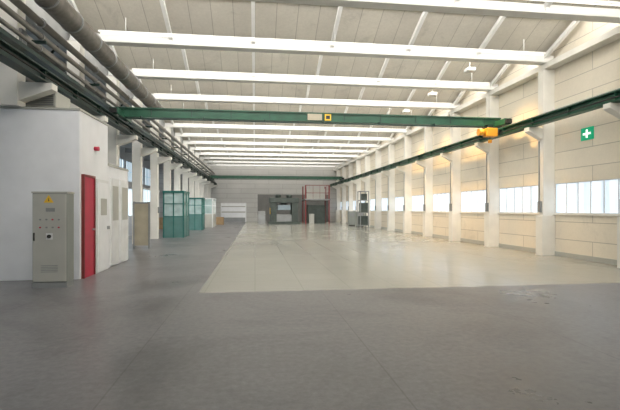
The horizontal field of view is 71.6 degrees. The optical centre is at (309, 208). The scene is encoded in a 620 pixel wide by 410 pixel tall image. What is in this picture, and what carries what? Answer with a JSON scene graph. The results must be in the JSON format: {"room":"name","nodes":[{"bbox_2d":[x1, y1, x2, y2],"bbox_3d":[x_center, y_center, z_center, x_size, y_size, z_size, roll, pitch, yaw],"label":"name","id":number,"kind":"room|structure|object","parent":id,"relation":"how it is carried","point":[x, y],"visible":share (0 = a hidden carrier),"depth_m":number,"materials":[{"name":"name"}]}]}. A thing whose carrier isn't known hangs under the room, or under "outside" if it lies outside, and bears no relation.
{"room":"factory floor","nodes":[
{"label":"factory floor","id":0,"kind":"room"},
{"bbox_2d":[0,105,149,188],"bbox_3d":[-13.751,-1.900,20.017,0.200,6.800,57.200,0,0,-7],"label":"wall","id":1,"kind":"structure","parent":0,"point":[124,155],"depth_m":37.99,"materials":[{"name":"white paint"}]},
{"bbox_2d":[119,158,123,167],"bbox_3d":[-15.667,-1.950,35.197,0.090,4.500,2.700,0,0,-7],"label":"window","id":2,"kind":"structure","parent":1,"relation":"in","point":[121,161],"depth_m":35.83,"materials":[{"name":"blue"}]},
{"bbox_2d":[126,160,131,181],"bbox_3d":[-16.073,-1.950,38.371,0.090,4.500,2.700,0,0,-7],"label":"window","id":3,"kind":"structure","parent":1,"relation":"in","point":[128,164],"depth_m":38.34,"materials":[{"name":"blue"}]},
{"bbox_2d":[142,167,143,184],"bbox_3d":[-16.479,-1.950,41.545,0.090,4.500,2.700,0,0,-7],"label":"window","id":4,"kind":"structure","parent":1,"relation":"in","point":[142,167],"depth_m":42.83,"materials":[{"name":"clear glass"}]},
{"bbox_2d":[145,168,149,185],"bbox_3d":[-16.885,-1.950,44.719,0.090,4.500,2.700,0,0,-7],"label":"window","id":5,"kind":"structure","parent":1,"relation":"in","point":[147,171],"depth_m":44.69,"materials":[{"name":"blue"}]},
{"bbox_2d":[26,77,181,167],"bbox_3d":[-8.246,-3.200,20.721,0.162,0.162,57.000,0,0,-7],"label":"pipe","id":6,"kind":"object","parent":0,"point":[27,78],"visible":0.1,"depth_m":17.95,"materials":[{"name":"metal"}]},
{"bbox_2d":[128,187,159,235],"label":"window","id":7,"kind":"structure","parent":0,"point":[145,191],"depth_m":23.96,"materials":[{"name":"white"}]},
{"bbox_2d":[159,163,335,221],"bbox_3d":[-7.075,-2.600,49.795,20.600,8.200,0.220,0,0,-7],"label":"wall","id":8,"kind":"structure","parent":0,"point":[256,194],"depth_m":49.92,"materials":[{"name":"white concrete"}]},
{"bbox_2d":[221,203,245,221],"bbox_3d":[-8.794,0.400,49.443,2.900,2.200,0.079,0,0,-7],"label":"door","id":9,"kind":"structure","parent":8,"relation":"in","point":[231,212],"depth_m":49.42,"materials":[{"name":"white paint"}]},
{"bbox_2d":[0,222,619,409],"bbox_3d":[-3.435,1.600,21.337,21.000,0.200,57.600,0,0,-7],"label":"floor","id":10,"kind":"structure","parent":0,"point":[230,315],"depth_m":5.31,"materials":[{"name":"concrete"}]},
{"bbox_2d":[31,192,74,287],"bbox_3d":[-4.965,0.585,8.312,0.640,1.830,0.370,0,0,-7],"label":"tall cabinet","id":11,"kind":"object","parent":10,"relation":"on","point":[53,212],"visible":1,"depth_m":8.17,"materials":[{"name":"grey metal"}]},
{"bbox_2d":[0,106,128,280],"bbox_3d":[-8.619,-0.320,10.441,7.150,3.640,3.540,0,0,-7],"label":"wall","id":12,"kind":"structure","parent":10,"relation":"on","point":[43,149],"depth_m":9.07,"materials":[{"name":"white paint"}]},
{"bbox_2d":[0,0,56,106],"bbox_3d":[-5.893,-3.422,9.025,1.000,2.555,0.320,0,0,-7],"label":"column","id":13,"kind":"structure","parent":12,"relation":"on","point":[14,88],"depth_m":8.85,"materials":[{"name":"paint"}]},
{"bbox_2d":[26,92,69,107],"bbox_3d":[-6.002,-2.360,9.682,0.850,0.440,0.770,0,0,-7],"label":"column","id":14,"kind":"structure","parent":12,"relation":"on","point":[56,100],"depth_m":9.36,"materials":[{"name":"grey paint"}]},
{"bbox_2d":[81,174,95,278],"bbox_3d":[-4.904,0.375,9.570,0.100,2.250,0.670,0,0,-7],"label":"door","id":15,"kind":"structure","parent":12,"relation":"attached to","point":[88,182],"depth_m":9.53,"materials":[{"name":"metal"}]},
{"bbox_2d":[96,179,109,272],"bbox_3d":[-4.995,0.400,10.400,0.130,2.200,0.800,0,0,-7],"label":"door","id":16,"kind":"structure","parent":12,"relation":"attached to","point":[102,227],"depth_m":10.25,"materials":[{"name":"white painted metal"}]},
{"bbox_2d":[67,40,107,122],"bbox_3d":[-6.299,-1.600,12.200,1.000,6.200,0.320,0,0,-7],"label":"column","id":17,"kind":"structure","parent":10,"relation":"on","point":[75,44],"depth_m":12.01,"materials":[{"name":"paint"}]},
{"bbox_2d":[106,76,137,165],"bbox_3d":[-6.705,-1.600,15.374,1.000,6.200,0.320,0,0,-7],"label":"column","id":18,"kind":"structure","parent":10,"relation":"on","point":[115,140],"depth_m":15.19,"materials":[{"name":"paint"}]},
{"bbox_2d":[133,202,149,248],"bbox_3d":[-6.364,0.610,16.254,0.600,1.780,0.100,0,0,-7],"label":"screen","id":19,"kind":"object","parent":10,"relation":"on","point":[141,210],"visible":1,"depth_m":16.23,"materials":[{"name":"grey paint"}]},
{"bbox_2d":[132,99,157,243],"bbox_3d":[-7.111,-1.600,18.548,1.000,6.200,0.320,0,0,-7],"label":"column","id":20,"kind":"structure","parent":10,"relation":"on","point":[138,152],"depth_m":18.35,"materials":[{"name":"paint"}]},
{"bbox_2d":[150,120,171,238],"bbox_3d":[-7.517,-1.600,21.722,1.000,6.200,0.320,0,0,-7],"label":"column","id":21,"kind":"structure","parent":10,"relation":"on","point":[155,160],"depth_m":21.53,"materials":[{"name":"paint"}]},
{"bbox_2d":[159,217,162,228],"bbox_3d":[-11.082,1.069,32.255,1.200,0.862,0.800,0,0,-7],"label":"pallet stack","id":22,"kind":"object","parent":10,"relation":"on","point":[160,218],"visible":0.26,"depth_m":31.86,"materials":[{"name":"brown wood"}]},
{"bbox_2d":[164,127,181,190],"bbox_3d":[-7.923,-1.600,24.896,1.000,6.200,0.320,0,0,-7],"label":"column","id":23,"kind":"structure","parent":10,"relation":"on","point":[168,166],"depth_m":24.71,"materials":[{"name":"paint"}]},
{"bbox_2d":[162,191,189,237],"bbox_3d":[-7.248,0.275,23.369,1.110,2.450,1.860,0,0,-7],"label":"cabin","id":24,"kind":"object","parent":10,"relation":"on","point":[175,203],"visible":1,"depth_m":22.50,"materials":[{"name":"teal paint"}]},
{"bbox_2d":[174,136,190,190],"bbox_3d":[-8.329,-1.600,28.070,1.000,6.200,0.320,0,0,-7],"label":"column","id":25,"kind":"structure","parent":10,"relation":"on","point":[177,172],"depth_m":27.88,"materials":[{"name":"paint"}]},
{"bbox_2d":[182,144,196,191],"bbox_3d":[-8.735,-1.600,31.244,1.000,6.200,0.320,0,0,-7],"label":"column","id":26,"kind":"structure","parent":10,"relation":"on","point":[185,176],"depth_m":31.05,"materials":[{"name":"paint"}]},
{"bbox_2d":[189,150,201,197],"bbox_3d":[-9.141,-1.600,34.418,1.000,6.200,0.320,0,0,-7],"label":"column","id":27,"kind":"structure","parent":10,"relation":"on","point":[192,179],"depth_m":34.23,"materials":[{"name":"paint"}]},
{"bbox_2d":[189,198,204,229],"bbox_3d":[-8.238,0.350,31.106,1.110,2.300,1.460,0,0,-7],"label":"cabin","id":28,"kind":"object","parent":10,"relation":"on","point":[196,205],"visible":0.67,"depth_m":30.45,"materials":[{"name":"teal paint"}]},
{"bbox_2d":[195,155,206,197],"bbox_3d":[-9.547,-1.600,37.593,1.000,6.200,0.320,0,0,-7],"label":"column","id":29,"kind":"structure","parent":10,"relation":"on","point":[198,181],"depth_m":37.40,"materials":[{"name":"paint"}]},
{"bbox_2d":[199,159,210,197],"bbox_3d":[-9.953,-1.600,40.767,1.000,6.200,0.320,0,0,-7],"label":"column","id":30,"kind":"structure","parent":10,"relation":"on","point":[201,185],"depth_m":40.58,"materials":[{"name":"paint"}]},
{"bbox_2d":[204,163,213,197],"bbox_3d":[-10.359,-1.600,43.941,1.000,6.200,0.320,0,0,-7],"label":"column","id":31,"kind":"structure","parent":10,"relation":"on","point":[209,184],"depth_m":43.74,"materials":[{"name":"paint"}]},
{"bbox_2d":[205,198,215,227],"bbox_3d":[-8.736,0.300,36.184,1.410,2.400,3.060,0,0,-7],"label":"foreman office","id":32,"kind":"object","parent":10,"relation":"on","point":[210,203],"visible":0.44,"depth_m":34.77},
{"bbox_2d":[207,166,216,197],"bbox_3d":[-10.765,-1.600,47.115,1.000,6.200,0.320,0,0,-7],"label":"column","id":33,"kind":"structure","parent":10,"relation":"on","point":[211,186],"depth_m":46.93,"materials":[{"name":"paint"}]},
{"bbox_2d":[216,217,223,224],"bbox_3d":[-8.950,1.141,41.601,1.200,0.718,0.800,0,0,-7],"label":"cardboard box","id":34,"kind":"object","parent":10,"relation":"on","point":[219,220],"visible":0.62,"depth_m":41.24,"materials":[{"name":"brown cardboard"}]},
{"bbox_2d":[258,211,264,223],"bbox_3d":[-4.747,0.850,42.239,0.700,1.300,0.600,0,0,-7],"label":"cabinet","id":35,"kind":"object","parent":10,"relation":"on","point":[261,214],"visible":0.88,"depth_m":41.96,"materials":[{"name":"grey metal"}]},
{"bbox_2d":[268,194,299,223],"bbox_3d":[-2.654,0.025,43.212,3.100,2.950,2.400,0,0,-7],"label":"machine","id":36,"kind":"object","parent":10,"relation":"on","point":[292,218],"visible":1,"depth_m":42.33,"materials":[{"name":"grey paint"}]},
{"bbox_2d":[302,185,330,223],"bbox_3d":[0.601,-0.455,44.763,2.650,3.910,2.750,0,0,-7],"label":"platform","id":37,"kind":"object","parent":10,"relation":"on","point":[314,214],"visible":0.94,"depth_m":44.43,"materials":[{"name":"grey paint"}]},
{"bbox_2d":[332,169,339,221],"bbox_3d":[2.962,-1.500,48.956,0.899,6.000,0.510,0,0,-7],"label":"column","id":38,"kind":"structure","parent":10,"relation":"on","point":[336,187],"depth_m":48.77,"materials":[{"name":"paint"}]},
{"bbox_2d":[337,167,345,222],"bbox_3d":[3.368,-1.500,45.782,0.899,6.000,0.510,0,0,-7],"label":"column","id":39,"kind":"structure","parent":10,"relation":"on","point":[343,186],"depth_m":45.59,"materials":[{"name":"paint"}]},
{"bbox_2d":[344,163,352,210],"bbox_3d":[3.774,-1.500,42.608,0.899,6.000,0.510,0,0,-7],"label":"column","id":40,"kind":"structure","parent":10,"relation":"on","point":[349,184],"depth_m":42.44,"materials":[{"name":"paint"}]},
{"bbox_2d":[348,211,354,225],"bbox_3d":[3.735,0.850,38.583,0.600,1.300,0.606,0,0,-7],"label":"cabinet","id":41,"kind":"object","parent":10,"relation":"on","point":[351,214],"visible":0.86,"depth_m":38.29,"materials":[{"name":"grey metal"}]},
{"bbox_2d":[351,160,360,210],"bbox_3d":[4.180,-1.500,39.434,0.899,6.000,0.510,0,0,-7],"label":"column","id":42,"kind":"structure","parent":10,"relation":"on","point":[357,182],"depth_m":39.26,"materials":[{"name":"paint"}]},
{"bbox_2d":[355,211,363,226],"bbox_3d":[4.116,0.850,35.607,0.600,1.300,0.606,0,0,-7],"label":"cabinet","id":43,"kind":"object","parent":10,"relation":"on","point":[362,214],"visible":0.44,"depth_m":35.45,"materials":[{"name":"grey metal"}]},
{"bbox_2d":[357,191,368,229],"bbox_3d":[3.881,0.100,31.376,0.660,2.800,0.860,0,0,-7],"label":"storage rack","id":44,"kind":"object","parent":10,"relation":"on","point":[363,207],"visible":0.97,"depth_m":31.05,"materials":[{"name":"grey metal"}]},
{"bbox_2d":[359,155,369,226],"bbox_3d":[4.586,-1.500,36.260,0.899,6.000,0.510,0,0,-7],"label":"column","id":45,"kind":"structure","parent":10,"relation":"on","point":[366,180],"depth_m":36.08,"materials":[{"name":"paint"}]},
{"bbox_2d":[369,150,380,228],"bbox_3d":[4.992,-1.500,33.086,0.899,6.000,0.510,0,0,-7],"label":"column","id":46,"kind":"structure","parent":10,"relation":"on","point":[377,214],"depth_m":32.91,"materials":[{"name":"paint"}]},
{"bbox_2d":[381,144,394,230],"bbox_3d":[5.398,-1.500,29.912,0.899,6.000,0.510,0,0,-7],"label":"column","id":47,"kind":"structure","parent":10,"relation":"on","point":[391,147],"depth_m":29.73,"materials":[{"name":"paint"}]},
{"bbox_2d":[396,136,411,232],"bbox_3d":[5.804,-1.500,26.738,0.899,6.000,0.510,0,0,-7],"label":"column","id":48,"kind":"structure","parent":10,"relation":"on","point":[406,169],"depth_m":26.55,"materials":[{"name":"paint"}]},
{"bbox_2d":[415,127,432,236],"bbox_3d":[6.210,-1.500,23.563,0.899,6.000,0.510,0,0,-7],"label":"column","id":49,"kind":"structure","parent":10,"relation":"on","point":[427,164],"depth_m":23.38,"materials":[{"name":"paint"}]},
{"bbox_2d":[440,113,460,240],"bbox_3d":[6.616,-1.500,20.389,0.899,6.000,0.510,0,0,-7],"label":"column","id":50,"kind":"structure","parent":10,"relation":"on","point":[454,157],"depth_m":20.20,"materials":[{"name":"paint"}]},
{"bbox_2d":[474,95,498,246],"bbox_3d":[7.022,-1.500,17.215,0.899,6.000,0.510,0,0,-7],"label":"column","id":51,"kind":"structure","parent":10,"relation":"on","point":[491,218],"depth_m":17.03,"materials":[{"name":"paint"}]},
{"bbox_2d":[524,69,554,255],"bbox_3d":[7.428,-1.500,14.041,0.899,6.000,0.510,0,0,-7],"label":"column","id":52,"kind":"structure","parent":10,"relation":"on","point":[545,134],"depth_m":13.86,"materials":[{"name":"paint"}]},
{"bbox_2d":[603,102,619,267],"bbox_3d":[7.834,-1.500,10.867,0.899,6.000,0.510,0,0,-7],"label":"column","id":53,"kind":"structure","parent":10,"relation":"on","point":[613,109],"depth_m":10.82,"materials":[{"name":"paint"}]},
{"bbox_2d":[329,88,619,186],"bbox_3d":[6.008,-2.792,22.544,0.300,0.315,57.000,0,0,-7],"label":"rail","id":54,"kind":"object","parent":53,"relation":"on","point":[596,102],"visible":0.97,"depth_m":14.21,"materials":[{"name":"metal"}]},
{"bbox_2d":[26,0,619,164],"bbox_3d":[-3.363,-5.500,20.776,21.000,2.000,60.830,0,0,-7],"label":"ceiling","id":55,"kind":"structure","parent":0,"point":[273,20],"depth_m":13.89,"materials":[{"name":"paint"}]},
{"bbox_2d":[34,0,162,107],"bbox_3d":[-5.161,-4.280,5.970,0.944,0.520,26.954,0,0,-7],"label":"ventilation duct","id":56,"kind":"object","parent":55,"relation":"hanging from","point":[62,12],"visible":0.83,"depth_m":10.87,"materials":[{"name":"metal"}]},
{"bbox_2d":[207,161,339,167],"bbox_3d":[-3.810,-5.220,47.286,14.740,1.000,1.725,0,0,-7],"label":"roof beam","id":57,"kind":"structure","parent":55,"relation":"attached to","point":[211,164],"depth_m":47.78,"materials":[{"name":"metal"}]},
{"bbox_2d":[216,163,334,166],"bbox_3d":[-3.693,-4.986,47.395,13.100,0.468,0.080,0,0,-7],"label":"fluorescent light strip","id":58,"kind":"object","parent":57,"relation":"attached to","point":[222,163],"visible":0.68,"depth_m":47.35,"materials":[{"name":"paint"}]},
{"bbox_2d":[204,156,345,164],"bbox_3d":[-3.404,-5.220,44.112,14.740,1.000,1.725,0,0,-7],"label":"roof beam","id":59,"kind":"structure","parent":55,"relation":"attached to","point":[208,160],"depth_m":44.65,"materials":[{"name":"metal"}]},
{"bbox_2d":[213,160,339,163],"bbox_3d":[-3.287,-4.986,44.220,13.100,0.468,0.080,0,0,-7],"label":"fluorescent light strip","id":60,"kind":"object","parent":59,"relation":"attached to","point":[277,160],"visible":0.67,"depth_m":44.19,"materials":[{"name":"paint"}]},
{"bbox_2d":[200,152,352,160],"bbox_3d":[-2.998,-5.220,40.938,14.740,1.000,1.725,0,0,-7],"label":"roof beam","id":61,"kind":"structure","parent":55,"relation":"attached to","point":[204,157],"depth_m":41.41,"materials":[{"name":"paint"}]},
{"bbox_2d":[210,157,346,159],"bbox_3d":[-2.881,-4.986,41.046,13.100,0.468,0.080,0,0,-7],"label":"fluorescent light strip","id":62,"kind":"object","parent":61,"relation":"attached to","point":[210,157],"visible":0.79,"depth_m":40.98,"materials":[{"name":"paint"}]},
{"bbox_2d":[195,150,360,157],"bbox_3d":[-2.592,-5.220,37.764,14.740,1.000,1.725,0,0,-7],"label":"roof beam","id":63,"kind":"structure","parent":55,"relation":"attached to","point":[200,152],"depth_m":38.27,"materials":[{"name":"paint"}]},
{"bbox_2d":[206,153,354,155],"bbox_3d":[-2.475,-4.986,37.872,13.100,0.468,0.080,0,0,-7],"label":"fluorescent light strip","id":64,"kind":"object","parent":63,"relation":"attached to","point":[206,153],"visible":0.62,"depth_m":37.81,"materials":[{"name":"paint"}]},
{"bbox_2d":[190,143,369,152],"bbox_3d":[-2.186,-5.220,34.590,14.740,1.000,1.725,0,0,-7],"label":"roof beam","id":65,"kind":"structure","parent":55,"relation":"attached to","point":[195,147],"depth_m":35.18,"materials":[{"name":"paint"}]},
{"bbox_2d":[201,147,363,150],"bbox_3d":[-2.069,-4.986,34.698,13.100,0.468,0.080,0,0,-7],"label":"fluorescent light strip","id":66,"kind":"object","parent":65,"relation":"attached to","point":[201,147],"visible":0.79,"depth_m":34.62,"materials":[{"name":"paint"}]},
{"bbox_2d":[183,137,380,147],"bbox_3d":[-1.780,-5.220,31.416,14.740,1.000,1.725,0,0,-7],"label":"roof beam","id":67,"kind":"structure","parent":55,"relation":"attached to","point":[184,141],"depth_m":31.96,"materials":[{"name":"metal"}]},
{"bbox_2d":[196,140,373,145],"bbox_3d":[-1.663,-4.986,31.524,13.100,0.468,0.080,0,0,-7],"label":"fluorescent light strip","id":68,"kind":"object","parent":67,"relation":"attached to","point":[286,140],"visible":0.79,"depth_m":31.46,"materials":[{"name":"paint"}]},
{"bbox_2d":[175,128,394,140],"bbox_3d":[-1.374,-5.220,28.241,14.740,1.000,1.725,0,0,-7],"label":"roof beam","id":69,"kind":"structure","parent":55,"relation":"attached to","point":[181,134],"depth_m":28.79,"materials":[{"name":"paint"}]},
{"bbox_2d":[189,133,386,138],"bbox_3d":[-1.257,-4.986,28.350,13.100,0.468,0.080,0,0,-7],"label":"fluorescent light strip","id":70,"kind":"object","parent":69,"relation":"attached to","point":[189,133],"visible":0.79,"depth_m":28.29,"materials":[{"name":"paint"}]},
{"bbox_2d":[165,120,410,132],"bbox_3d":[-0.968,-5.220,25.067,14.740,1.000,1.725,0,0,-7],"label":"roof beam","id":71,"kind":"structure","parent":55,"relation":"attached to","point":[172,124],"depth_m":25.59,"materials":[{"name":"metal"}]},
{"bbox_2d":[180,123,403,129],"bbox_3d":[-0.851,-4.986,25.175,13.100,0.468,0.080,0,0,-7],"label":"fluorescent light strip","id":72,"kind":"object","parent":71,"relation":"attached to","point":[294,126],"visible":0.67,"depth_m":25.12,"materials":[{"name":"paint"}]},
{"bbox_2d":[158,101,434,115],"bbox_3d":[-0.562,-5.220,21.893,14.740,1.000,1.725,0,0,-7],"label":"roof beam","id":73,"kind":"structure","parent":55,"relation":"attached to","point":[206,105],"depth_m":22.24,"materials":[{"name":"paint"}]},
{"bbox_2d":[133,79,465,109],"bbox_3d":[-0.156,-5.220,18.719,14.740,1.000,1.725,0,0,-7],"label":"roof beam","id":74,"kind":"structure","parent":55,"relation":"attached to","point":[158,98],"depth_m":19.27,"materials":[{"name":"metal"}]},
{"bbox_2d":[154,93,451,104],"bbox_3d":[-0.039,-4.986,18.827,13.100,0.468,0.080,0,0,-7],"label":"fluorescent light strip","id":75,"kind":"object","parent":74,"relation":"attached to","point":[155,94],"visible":0.86,"depth_m":18.75,"materials":[{"name":"paint"}]},
{"bbox_2d":[108,46,509,91],"bbox_3d":[0.250,-5.220,15.545,14.740,1.000,1.725,0,0,-7],"label":"roof beam","id":76,"kind":"structure","parent":55,"relation":"attached to","point":[140,75],"depth_m":16.06,"materials":[{"name":"paint"}]},
{"bbox_2d":[132,58,489,84],"bbox_3d":[0.367,-4.986,15.653,13.100,0.468,0.080,0,0,-7],"label":"fluorescent light strip","id":77,"kind":"object","parent":76,"relation":"attached to","point":[134,69],"visible":0.87,"depth_m":15.56,"materials":[{"name":"paint"}]},
{"bbox_2d":[67,0,579,64],"bbox_3d":[0.656,-5.220,12.371,14.740,1.000,1.725,0,0,-7],"label":"roof beam","id":78,"kind":"structure","parent":55,"relation":"attached to","point":[109,39],"depth_m":12.85,"materials":[{"name":"paint"}]},
{"bbox_2d":[98,18,545,54],"bbox_3d":[0.773,-4.986,12.479,13.100,0.468,0.080,0,0,-7],"label":"fluorescent light strip","id":79,"kind":"object","parent":78,"relation":"attached to","point":[125,32],"visible":0.93,"depth_m":12.37,"materials":[{"name":"glowing white light emitter"}]},
{"bbox_2d":[242,0,619,22],"bbox_3d":[1.062,-5.220,9.197,14.740,1.000,1.725,0,0,-7],"label":"roof beam","id":80,"kind":"structure","parent":55,"relation":"attached to","point":[546,10],"depth_m":10.26,"materials":[{"name":"paint"}]},
{"bbox_2d":[531,0,619,5],"bbox_3d":[1.179,-4.986,9.305,13.100,0.468,0.080,0,0,-7],"label":"fluorescent light strip","id":81,"kind":"object","parent":80,"relation":"attached to","point":[592,2],"visible":1,"depth_m":9.96,"materials":[{"name":"paint"}]},
{"bbox_2d":[428,90,436,96],"bbox_3d":[5.182,-5.125,18.205,0.300,0.650,0.300,0,0,-7],"label":"floodlight","id":82,"kind":"object","parent":55,"relation":"hanging from","point":[432,93],"visible":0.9,"depth_m":18.07,"materials":[{"name":"paint"}]},
{"bbox_2d":[464,62,475,72],"bbox_3d":[5.588,-5.125,15.030,0.300,0.650,0.300,0,0,-7],"label":"floodlight","id":83,"kind":"object","parent":55,"relation":"hanging from","point":[469,69],"visible":0.9,"depth_m":14.91,"materials":[{"name":"paint"}]},
{"bbox_2d":[340,23,619,259],"bbox_3d":[6.881,-1.800,22.656,0.200,6.600,57.200,0,0,-7],"label":"wall","id":84,"kind":"structure","parent":0,"point":[597,72],"depth_m":14.84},
{"bbox_2d":[370,199,374,210],"bbox_3d":[5.247,-0.315,34.646,0.120,1.010,2.940,0,0,-7],"label":"window","id":85,"kind":"structure","parent":84,"relation":"in","point":[372,201],"depth_m":35.57,"materials":[{"name":"white glass"}]},
{"bbox_2d":[382,198,387,211],"bbox_3d":[5.653,-0.315,31.471,0.120,1.010,2.940,0,0,-7],"label":"window","id":86,"kind":"structure","parent":84,"relation":"in","point":[384,200],"depth_m":32.18,"materials":[{"name":"white glass"}]},
{"bbox_2d":[394,196,403,211],"bbox_3d":[6.059,-0.315,28.297,0.120,1.010,2.940,0,0,-7],"label":"window","id":87,"kind":"structure","parent":84,"relation":"in","point":[399,201],"depth_m":28.92,"materials":[{"name":"white glass"}]},
{"bbox_2d":[411,195,423,211],"bbox_3d":[6.465,-0.315,25.123,0.120,1.010,2.940,0,0,-7],"label":"window","id":88,"kind":"structure","parent":84,"relation":"in","point":[417,200],"depth_m":25.64,"materials":[{"name":"grey"}]},
{"bbox_2d":[432,193,449,212],"bbox_3d":[6.871,-0.315,21.949,0.120,1.010,2.940,0,0,-7],"label":"window","id":89,"kind":"structure","parent":84,"relation":"in","point":[441,201],"depth_m":22.41,"materials":[{"name":"grey glass"}]},
{"bbox_2d":[459,189,485,213],"bbox_3d":[7.277,-0.315,18.775,0.120,1.010,2.940,0,0,-7],"label":"window","id":90,"kind":"structure","parent":84,"relation":"in","point":[474,201],"depth_m":19.13,"materials":[{"name":"grey glass"}]},
{"bbox_2d":[334,25,619,170],"bbox_3d":[6.608,-4.610,22.621,0.349,0.180,57.200,0,0,-7],"label":"beam","id":91,"kind":"structure","parent":84,"relation":"attached to","point":[612,35],"depth_m":14.78,"materials":[{"name":"paint"}]},
{"bbox_2d":[340,221,616,264],"bbox_3d":[6.767,1.430,22.642,0.029,0.140,57.200,0,0,-7],"label":"baseboard","id":92,"kind":"structure","parent":84,"relation":"attached to","point":[562,254],"depth_m":14.95,"materials":[{"name":"grey concrete"}]},
{"bbox_2d":[498,185,537,214],"bbox_3d":[7.683,-0.315,15.601,0.120,1.010,2.940,0,0,-7],"label":"window","id":93,"kind":"structure","parent":84,"relation":"in","point":[523,199],"depth_m":15.80,"materials":[{"name":"grey glass"}]},
{"bbox_2d":[553,178,619,215],"bbox_3d":[8.089,-0.315,12.427,0.120,1.010,2.940,0,0,-7],"label":"window","id":94,"kind":"structure","parent":84,"relation":"in","point":[594,197],"depth_m":12.49,"materials":[{"name":"grey glass"}]},
{"bbox_2d":[581,126,593,140],"bbox_3d":[8.061,-2.190,12.504,0.034,0.360,0.460,0,0,-7],"label":"sign","id":95,"kind":"object","parent":84,"relation":"attached to","point":[587,133],"visible":1,"depth_m":12.47,"materials":[{"name":"teal plastic"}]},
{"bbox_3d":[-3.863,-1.600,-6.845,1.000,6.200,0.320,0,0,-7],"label":"column","id":96,"kind":"structure","parent":0,"visible":0},
{"bbox_2d":[0,27,213,180],"bbox_3d":[-7.422,-3.290,20.827,0.240,0.120,57.000,0,0,-7],"label":"cable tray","id":97,"kind":"object","parent":96,"relation":"attached to","point":[4,34],"visible":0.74,"depth_m":10.56,"materials":[{"name":"grey metal"}]},
{"bbox_2d":[0,38,216,184],"bbox_3d":[-7.075,-2.792,20.871,0.300,0.315,57.000,0,0,-7],"label":"rail","id":98,"kind":"object","parent":96,"relation":"on","point":[10,56],"visible":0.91,"depth_m":10.30,"materials":[{"name":"metal"}]},
{"bbox_2d":[208,175,343,180],"bbox_3d":[-3.320,-3.130,43.490,13.510,0.420,1.580,0,0,-7],"label":"crane","id":99,"kind":"object","parent":98,"relation":"on","point":[226,177],"visible":0.88,"depth_m":43.28,"materials":[{"name":"metal"}]},
{"bbox_2d":[109,107,511,142],"bbox_3d":[0.322,-2.860,15.022,13.510,0.960,1.580,0,0,-7],"label":"crane","id":100,"kind":"object","parent":98,"relation":"on","point":[489,126],"visible":0.95,"depth_m":14.86,"materials":[{"name":"metal"}]},
{"bbox_2d":[26,40,207,171],"bbox_3d":[-8.157,-4.195,20.229,2.150,1.290,54.460,0,0,-7],"label":"rack","id":101,"kind":"object","parent":96,"relation":"attached to","point":[34,41],"visible":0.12,"depth_m":12.38,"materials":[{"name":"grey metal"}]},
{"bbox_2d":[0,17,208,174],"bbox_3d":[-7.353,-3.480,20.835,0.122,0.122,57.000,0,0,-7],"label":"pipe","id":102,"kind":"object","parent":101,"relation":"attached to","point":[2,21],"visible":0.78,"depth_m":10.65,"materials":[{"name":"metal"}]},
{"bbox_2d":[0,0,212,174],"bbox_3d":[-7.323,-3.750,20.839,0.162,0.162,57.000,0,0,-7],"label":"pipe","id":103,"kind":"object","parent":101,"relation":"attached to","point":[3,6],"visible":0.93,"depth_m":10.62,"materials":[{"name":"metal"}]},
{"bbox_2d":[27,35,194,165],"bbox_3d":[-8.196,-4.100,20.728,0.324,0.324,57.000,0,0,-7],"label":"pipe","id":104,"kind":"object","parent":101,"relation":"attached to","point":[28,36],"visible":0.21,"depth_m":12.13,"materials":[{"name":"metal"}]},
{"bbox_2d":[9,0,214,173],"bbox_3d":[-7.323,-4.050,20.839,0.216,0.216,57.000,0,0,-7],"label":"pipe","id":105,"kind":"object","parent":101,"relation":"attached to","point":[40,22],"visible":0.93,"depth_m":11.24,"materials":[{"name":"metal"}]}
]}

